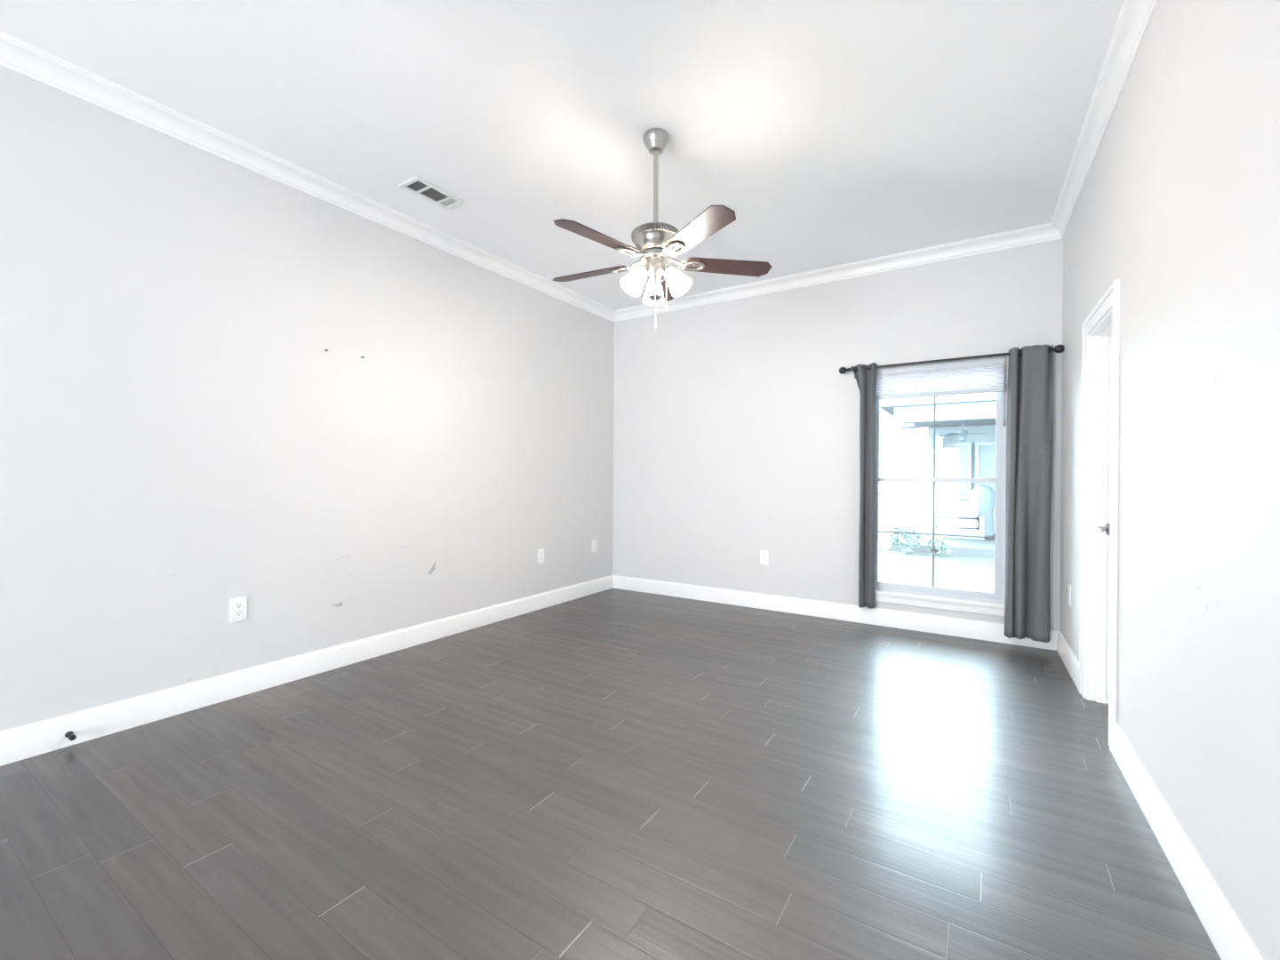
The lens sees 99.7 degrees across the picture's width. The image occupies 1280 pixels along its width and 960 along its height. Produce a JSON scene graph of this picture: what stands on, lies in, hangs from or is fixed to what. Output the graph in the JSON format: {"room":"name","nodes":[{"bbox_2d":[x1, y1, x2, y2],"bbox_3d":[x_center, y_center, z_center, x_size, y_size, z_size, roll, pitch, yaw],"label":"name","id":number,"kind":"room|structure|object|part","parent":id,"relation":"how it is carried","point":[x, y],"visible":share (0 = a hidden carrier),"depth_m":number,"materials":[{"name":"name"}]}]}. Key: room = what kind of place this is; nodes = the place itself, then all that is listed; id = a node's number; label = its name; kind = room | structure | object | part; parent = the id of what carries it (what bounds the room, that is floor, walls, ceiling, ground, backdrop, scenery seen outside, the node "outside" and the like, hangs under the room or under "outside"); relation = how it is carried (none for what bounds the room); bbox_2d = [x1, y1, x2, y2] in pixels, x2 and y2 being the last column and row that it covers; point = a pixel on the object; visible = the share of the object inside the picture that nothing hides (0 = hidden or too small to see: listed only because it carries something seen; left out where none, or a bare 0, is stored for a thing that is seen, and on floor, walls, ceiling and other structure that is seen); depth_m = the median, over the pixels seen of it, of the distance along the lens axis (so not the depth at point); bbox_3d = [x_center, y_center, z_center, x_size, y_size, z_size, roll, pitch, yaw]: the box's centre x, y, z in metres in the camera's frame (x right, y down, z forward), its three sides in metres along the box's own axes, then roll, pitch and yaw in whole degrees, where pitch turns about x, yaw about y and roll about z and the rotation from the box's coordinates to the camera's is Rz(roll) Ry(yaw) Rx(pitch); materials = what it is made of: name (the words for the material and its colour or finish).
{"room":"empty bedroom","nodes":[
{"label":"empty bedroom","id":0,"kind":"room"},
{"bbox_2d":[0,65,614,731],"bbox_3d":[-2.491,-0.302,2.519,0.130,2.977,8.195,0,0,33],"label":"wall","id":1,"kind":"structure","parent":0,"point":[180,439],"depth_m":2.91,"materials":[{"name":"white paint"}]},
{"bbox_2d":[64,730,76,740],"bbox_3d":[-2.477,1.116,2.349,0.067,0.026,0.026,0,0,33],"label":"door stop","id":2,"kind":"object","parent":1,"relation":"attached to","point":[70,735],"visible":1,"depth_m":2.34,"materials":[{"name":"black metal"}]},
{"bbox_3d":[-2.486,1.115,2.355,0.045,0.026,0.026,0,0,33],"label":"stop post","id":3,"kind":"part","parent":2,"relation":"part of","materials":[{"name":"black metal"}]},
{"bbox_2d":[229,596,247,623],"bbox_3d":[-2.165,0.698,2.909,0.009,0.128,0.080,0,0,33],"label":"wall outlet","id":4,"kind":"object","parent":1,"relation":"attached to","point":[237,606],"visible":1,"depth_m":2.91,"materials":[{"name":"white plastic"}]},
{"bbox_2d":[235,602,241,608],"bbox_3d":[-2.163,0.677,2.907,0.003,0.029,0.030,0,0,33],"label":"receptacle","id":5,"kind":"object","parent":4,"relation":"attached to","point":[238,605],"depth_m":2.91,"materials":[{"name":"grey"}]},
{"bbox_2d":[235,610,241,615],"bbox_3d":[-2.163,0.719,2.908,0.003,0.029,0.030,0,0,33],"label":"receptacle","id":6,"kind":"object","parent":4,"relation":"attached to","point":[237,612],"depth_m":2.91,"materials":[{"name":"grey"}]},
{"bbox_2d":[0,575,613,766],"bbox_3d":[-2.437,1.099,2.487,0.016,0.136,7.935,0,0,33],"label":"baseboard","id":7,"kind":"structure","parent":1,"relation":"attached to","point":[36,739],"depth_m":2.91,"materials":[{"name":"white"}]},
{"bbox_2d":[0,31,615,322],"bbox_3d":[-2.397,-1.740,2.456,0.078,0.100,7.935,0,0,33],"label":"trim","id":8,"kind":"structure","parent":1,"relation":"attached to","point":[22,58],"depth_m":2.88,"materials":[{"name":"white wood"}]},
{"bbox_2d":[537,548,543,563],"bbox_3d":[-0.894,0.688,4.879,0.009,0.128,0.080,0,0,33],"label":"wall outlet","id":9,"kind":"object","parent":1,"relation":"attached to","point":[540,552],"visible":1,"depth_m":4.87,"materials":[{"name":"white plastic"}]},
{"bbox_2d":[592,539,596,551],"bbox_3d":[-0.465,0.675,5.537,0.016,0.128,0.080,0,0,33],"label":"cable plate","id":10,"kind":"object","parent":1,"relation":"attached to","point":[594,541],"visible":1,"depth_m":5.53,"materials":[{"name":"white plastic"}]},
{"bbox_2d":[0,0,1124,310],"bbox_3d":[-0.725,-1.837,1.378,4.317,0.120,8.195,0,0,33],"label":"ceiling","id":11,"kind":"structure","parent":0,"point":[834,132],"depth_m":2.55,"materials":[{"name":"white paint"}]},
{"bbox_2d":[398,176,465,210],"bbox_3d":[-1.291,-1.782,3.364,0.190,0.012,0.352,0,0,32],"label":"ceiling vent","id":12,"kind":"object","parent":11,"relation":"in","point":[418,186],"visible":1,"depth_m":3.35,"materials":[{"name":"white metal"}]},
{"bbox_2d":[552,128,771,328],"bbox_3d":[0.043,-1.278,2.792,1.180,1.005,1.197,0,0,33],"label":"ceiling fan","id":13,"kind":"object","parent":11,"relation":"hanging from","point":[655,243],"visible":1,"depth_m":2.73,"materials":[{"name":"brown wood"}]},
{"bbox_3d":[-0.273,-1.131,2.966,0.459,0.006,0.132,0,12,26],"label":"blade","id":14,"kind":"part","parent":13,"relation":"part of","materials":[{"name":"brown wood"}]},
{"bbox_3d":[-0.196,-1.129,2.509,0.459,0.006,0.132,0,12,-46],"label":"blade","id":15,"kind":"part","parent":13,"relation":"part of","materials":[{"name":"brown wood"}]},
{"bbox_3d":[-0.037,-1.007,2.727,0.119,0.147,0.137,0,0,33],"label":"lamp shade","id":16,"kind":"part","parent":13,"relation":"part of","materials":[{"name":"white glass"}]},
{"bbox_3d":[0.070,-1.008,2.926,0.123,0.147,0.134,0,0,33],"label":"lamp shade","id":17,"kind":"part","parent":13,"relation":"part of","materials":[{"name":"white glass"}]},
{"bbox_3d":[0.079,-0.866,2.756,0.005,0.183,0.004,0,0,33],"label":"pull chain","id":18,"kind":"part","parent":13,"relation":"part of","materials":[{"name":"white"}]},
{"bbox_3d":[0.138,-1.131,3.181,0.132,0.006,0.459,-12,-1,8],"label":"blade","id":19,"kind":"part","parent":13,"relation":"part of","materials":[{"name":"brown wood"}]},
{"bbox_3d":[0.193,-1.006,2.733,0.140,0.147,0.122,0,0,33],"label":"lamp shade","id":20,"kind":"part","parent":13,"relation":"part of","materials":[{"name":"white glass"}]},
{"bbox_3d":[0.263,-1.126,2.441,0.132,0.006,0.459,14,-6,-27],"label":"blade","id":21,"kind":"part","parent":13,"relation":"part of","materials":[{"name":"brown wood"}]},
{"bbox_3d":[0.469,-1.127,2.856,0.459,0.006,0.132,0,-12,-10],"label":"blade","id":22,"kind":"part","parent":13,"relation":"part of","materials":[{"name":"brown wood"}]},
{"bbox_2d":[0,588,1221,959],"bbox_3d":[-0.833,1.181,1.200,4.207,0.001,8.480,0,0,33],"label":"floor","id":23,"kind":"structure","parent":0,"point":[612,773],"depth_m":1.92,"materials":[{"name":"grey wood"}]},
{"bbox_2d":[613,239,1063,631],"bbox_3d":[1.410,-0.295,4.802,3.953,2.977,0.130,0,0,33],"label":"wall","id":24,"kind":"structure","parent":0,"point":[736,423],"depth_m":4.80,"materials":[{"name":"white paint"}]},
{"bbox_2d":[760,550,768,564],"bbox_3d":[1.129,0.703,4.902,0.080,0.128,0.009,0,0,33],"label":"wall outlet","id":25,"kind":"object","parent":24,"relation":"attached to","point":[764,554],"visible":1,"depth_m":4.90,"materials":[{"name":"white plastic"}]},
{"bbox_2d":[613,575,1058,650],"bbox_3d":[1.309,1.105,4.782,3.823,0.136,0.016,0,0,33],"label":"baseboard","id":26,"kind":"structure","parent":24,"relation":"attached to","point":[948,626],"depth_m":4.54,"materials":[{"name":"white"}]},
{"bbox_2d":[614,223,1061,322],"bbox_3d":[1.305,-1.734,4.743,3.823,0.100,0.078,0,0,33],"label":"trim","id":27,"kind":"structure","parent":24,"relation":"attached to","point":[1043,233],"depth_m":4.42,"materials":[{"name":"white wood"}]},
{"bbox_2d":[874,366,1007,615],"bbox_3d":[2.291,0.042,4.210,0.977,1.892,0.150,0,0,33],"label":"window","id":28,"kind":"structure","parent":24,"relation":"in","point":[964,598],"depth_m":4.08,"materials":[{"name":"white plastic"}]},
{"bbox_2d":[878,481,994,586],"bbox_3d":[2.300,0.426,4.229,0.805,0.822,0.004,0,0,33],"label":"grille","id":29,"kind":"object","parent":28,"relation":"attached to","point":[885,583],"depth_m":4.23,"materials":[{"name":"grey"}]},
{"bbox_2d":[879,396,995,478],"bbox_3d":[2.321,-0.422,4.250,0.805,0.820,0.004,0,0,33],"label":"grille","id":30,"kind":"object","parent":28,"relation":"attached to","point":[933,426],"depth_m":4.25,"materials":[{"name":"grey"}]},
{"bbox_3d":[2.303,0.429,4.234,0.873,0.892,0.028,0,0,33],"label":"sash","id":31,"kind":"part","parent":28,"relation":"part of","materials":[{"name":"glass"}]},
{"bbox_3d":[2.324,-0.428,4.255,0.873,0.890,0.028,0,0,33],"label":"sash","id":32,"kind":"part","parent":28,"relation":"part of","materials":[{"name":"glass"}]},
{"bbox_3d":[2.269,0.914,4.187,0.977,0.022,0.085,0,0,33],"label":"sill","id":33,"kind":"part","parent":28,"relation":"part of","materials":[{"name":"white"}]},
{"bbox_2d":[876,356,1007,426],"bbox_3d":[2.277,-0.646,4.188,0.941,0.514,0.057,0,0,33],"label":"window blind","id":34,"kind":"object","parent":28,"relation":"attached to","point":[984,375],"visible":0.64,"depth_m":4.14,"materials":[{"name":"grey plastic"}]},
{"bbox_3d":[2.285,-0.666,4.193,0.917,0.030,0.034,0,0,33],"label":"rail","id":35,"kind":"part","parent":34,"relation":"part of","materials":[{"name":"grey plastic"}]},
{"bbox_3d":[2.649,-0.614,3.922,0.014,0.455,0.014,0,0,33],"label":"pull cord","id":36,"kind":"part","parent":34,"relation":"part of","materials":[{"name":"grey plastic"}]},
{"bbox_2d":[839,344,1064,378],"bbox_3d":[2.282,-0.884,4.090,1.476,0.090,0.118,0,0,33],"label":"curtain rod","id":37,"kind":"object","parent":24,"relation":"attached to","point":[1059,348],"visible":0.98,"depth_m":4.04,"materials":[{"name":"black metal"}]},
{"bbox_2d":[850,362,877,608],"bbox_3d":[1.802,0.047,4.375,0.197,1.965,0.091,1,0,44],"label":"curtain","id":38,"kind":"object","parent":37,"relation":"hanging from","point":[866,379],"visible":1,"depth_m":4.35,"materials":[{"name":"grey fabric"}]},
{"bbox_2d":[1004,344,1053,642],"bbox_3d":[2.711,0.091,3.764,0.269,2.041,0.092,0,0,33],"label":"curtain","id":39,"kind":"object","parent":37,"relation":"hanging from","point":[1029,420],"visible":1,"depth_m":3.76,"materials":[{"name":"grey fabric"}]},
{"bbox_2d":[1059,0,1279,959],"bbox_3d":[0.929,-0.276,0.315,0.132,2.977,7.938,0,0,31],"label":"wall","id":40,"kind":"structure","parent":0,"point":[1179,203],"depth_m":1.53,"materials":[{"name":"white paint"}]},
{"bbox_2d":[1067,584,1071,606],"bbox_3d":[2.700,0.723,3.394,0.009,0.128,0.080,0,0,31],"label":"wall outlet","id":41,"kind":"object","parent":40,"relation":"attached to","point":[1068,585],"visible":1,"depth_m":3.37,"materials":[{"name":"white plastic"}]},
{"bbox_2d":[1079,279,1119,752],"bbox_3d":[2.318,0.160,2.636,0.150,2.057,0.769,0,0,31],"label":"door","id":42,"kind":"structure","parent":40,"relation":"in","point":[1100,329],"depth_m":2.88,"materials":[{"name":"white wood"}]},
{"bbox_3d":[2.410,0.258,2.811,0.065,0.064,0.146,0,0,31],"label":"handle","id":43,"kind":"part","parent":42,"relation":"part of","materials":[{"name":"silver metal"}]},
{"bbox_2d":[1050,0,1159,239],"bbox_3d":[0.847,-1.715,0.362,0.078,0.100,7.938,0,0,31],"label":"trim","id":44,"kind":"structure","parent":40,"relation":"attached to","point":[1135,17],"depth_m":2.43,"materials":[{"name":"white wood"}]},
{"bbox_2d":[1056,631,1263,959],"bbox_3d":[0.861,1.124,0.360,0.016,0.136,7.938,0,0,31],"label":"baseboard","id":45,"kind":"structure","parent":40,"relation":"attached to","point":[1229,939],"depth_m":1.60,"materials":[{"name":"white wood"}]},
{"label":"outside","id":46,"kind":"structure","parent":0,"visible":0},
{"bbox_2d":[878,523,994,592],"bbox_3d":[17.578,1.411,27.270,60.000,0.100,55.115,0,0,33],"label":"ground","id":47,"kind":"structure","parent":46,"point":[969,572],"depth_m":8.32,"materials":[{"name":"white concrete"}]},
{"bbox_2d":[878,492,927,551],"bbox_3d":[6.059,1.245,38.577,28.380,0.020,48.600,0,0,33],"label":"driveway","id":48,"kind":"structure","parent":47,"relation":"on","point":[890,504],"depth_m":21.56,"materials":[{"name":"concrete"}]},
{"bbox_2d":[887,524,922,553],"bbox_3d":[4.969,1.110,10.123,0.589,0.553,0.556,0,0,-8],"label":"bush","id":49,"kind":"object","parent":47,"relation":"on","point":[896,537],"visible":0.93,"depth_m":10.04,"materials":[{"name":"green plant"}]},
{"bbox_2d":[880,392,996,557],"bbox_3d":[12.665,-0.471,8.192,16.000,3.800,4.900,0,0,33],"label":"neighbor house","id":50,"kind":"structure","parent":47,"relation":"on","point":[974,457],"depth_m":11.84,"materials":[{"name":"concrete"}]},
{"bbox_3d":[6.329,0.473,11.894,0.350,1.540,0.050,0,0,33],"label":"porch rail","id":51,"kind":"part","parent":50,"relation":"part of","materials":[{"name":"grey"}]},
{"bbox_2d":[929,499,984,540],"bbox_3d":[6.903,0.846,11.727,1.000,0.800,0.710,0,0,33],"label":"outdoor sofa","id":52,"kind":"object","parent":50,"relation":"on","point":[953,517],"visible":0.89,"depth_m":11.63,"materials":[{"name":"grey wicker"}]},
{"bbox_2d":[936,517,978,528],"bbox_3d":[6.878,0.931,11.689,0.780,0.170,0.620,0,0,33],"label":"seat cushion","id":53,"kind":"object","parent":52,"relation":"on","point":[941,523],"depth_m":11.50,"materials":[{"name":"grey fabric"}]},
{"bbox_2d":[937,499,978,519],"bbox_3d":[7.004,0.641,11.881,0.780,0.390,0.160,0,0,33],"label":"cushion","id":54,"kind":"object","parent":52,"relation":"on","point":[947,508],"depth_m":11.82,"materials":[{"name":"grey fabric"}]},
{"bbox_3d":[7.922,-0.222,13.424,0.400,1.250,0.050,0,0,33],"label":"pane","id":55,"kind":"part","parent":50,"relation":"part of","materials":[{"name":"grey glass"}]},
{"bbox_2d":[938,420,988,441],"bbox_3d":[6.797,-1.068,11.361,0.896,0.530,0.874,0,0,33],"label":"fan","id":56,"kind":"object","parent":50,"relation":"hanging from","point":[962,434],"visible":0.88,"depth_m":11.27,"materials":[{"name":"white"}]},
{"bbox_3d":[6.522,-0.963,11.227,0.380,0.012,0.120,0,-10,-23],"label":"blade","id":57,"kind":"part","parent":56,"relation":"part of","materials":[{"name":"grey metal"}]},
{"bbox_3d":[6.782,-1.068,11.332,0.200,0.530,0.200,0,0,33],"label":"motor","id":58,"kind":"part","parent":56,"relation":"part of","materials":[{"name":"grey metal"}]},
{"bbox_2d":[969,485,995,535],"bbox_3d":[7.827,0.682,12.327,0.520,1.130,0.520,0,0,33],"label":"covered grill","id":59,"kind":"object","parent":50,"relation":"on","point":[985,495],"visible":0.71,"depth_m":12.13,"materials":[{"name":"blue fabric"}]},
{"bbox_3d":[8.506,-0.218,13.047,0.550,1.250,0.050,0,0,33],"label":"pane","id":60,"kind":"part","parent":50,"relation":"part of","materials":[{"name":"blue glass"}]},
{"bbox_2d":[926,536,951,556],"bbox_3d":[5.439,1.204,9.826,0.414,0.372,0.417,0,0,33],"label":"bush","id":61,"kind":"object","parent":47,"relation":"on","point":[940,544],"visible":0.88,"depth_m":9.73,"materials":[{"name":"green plant"}]}
]}

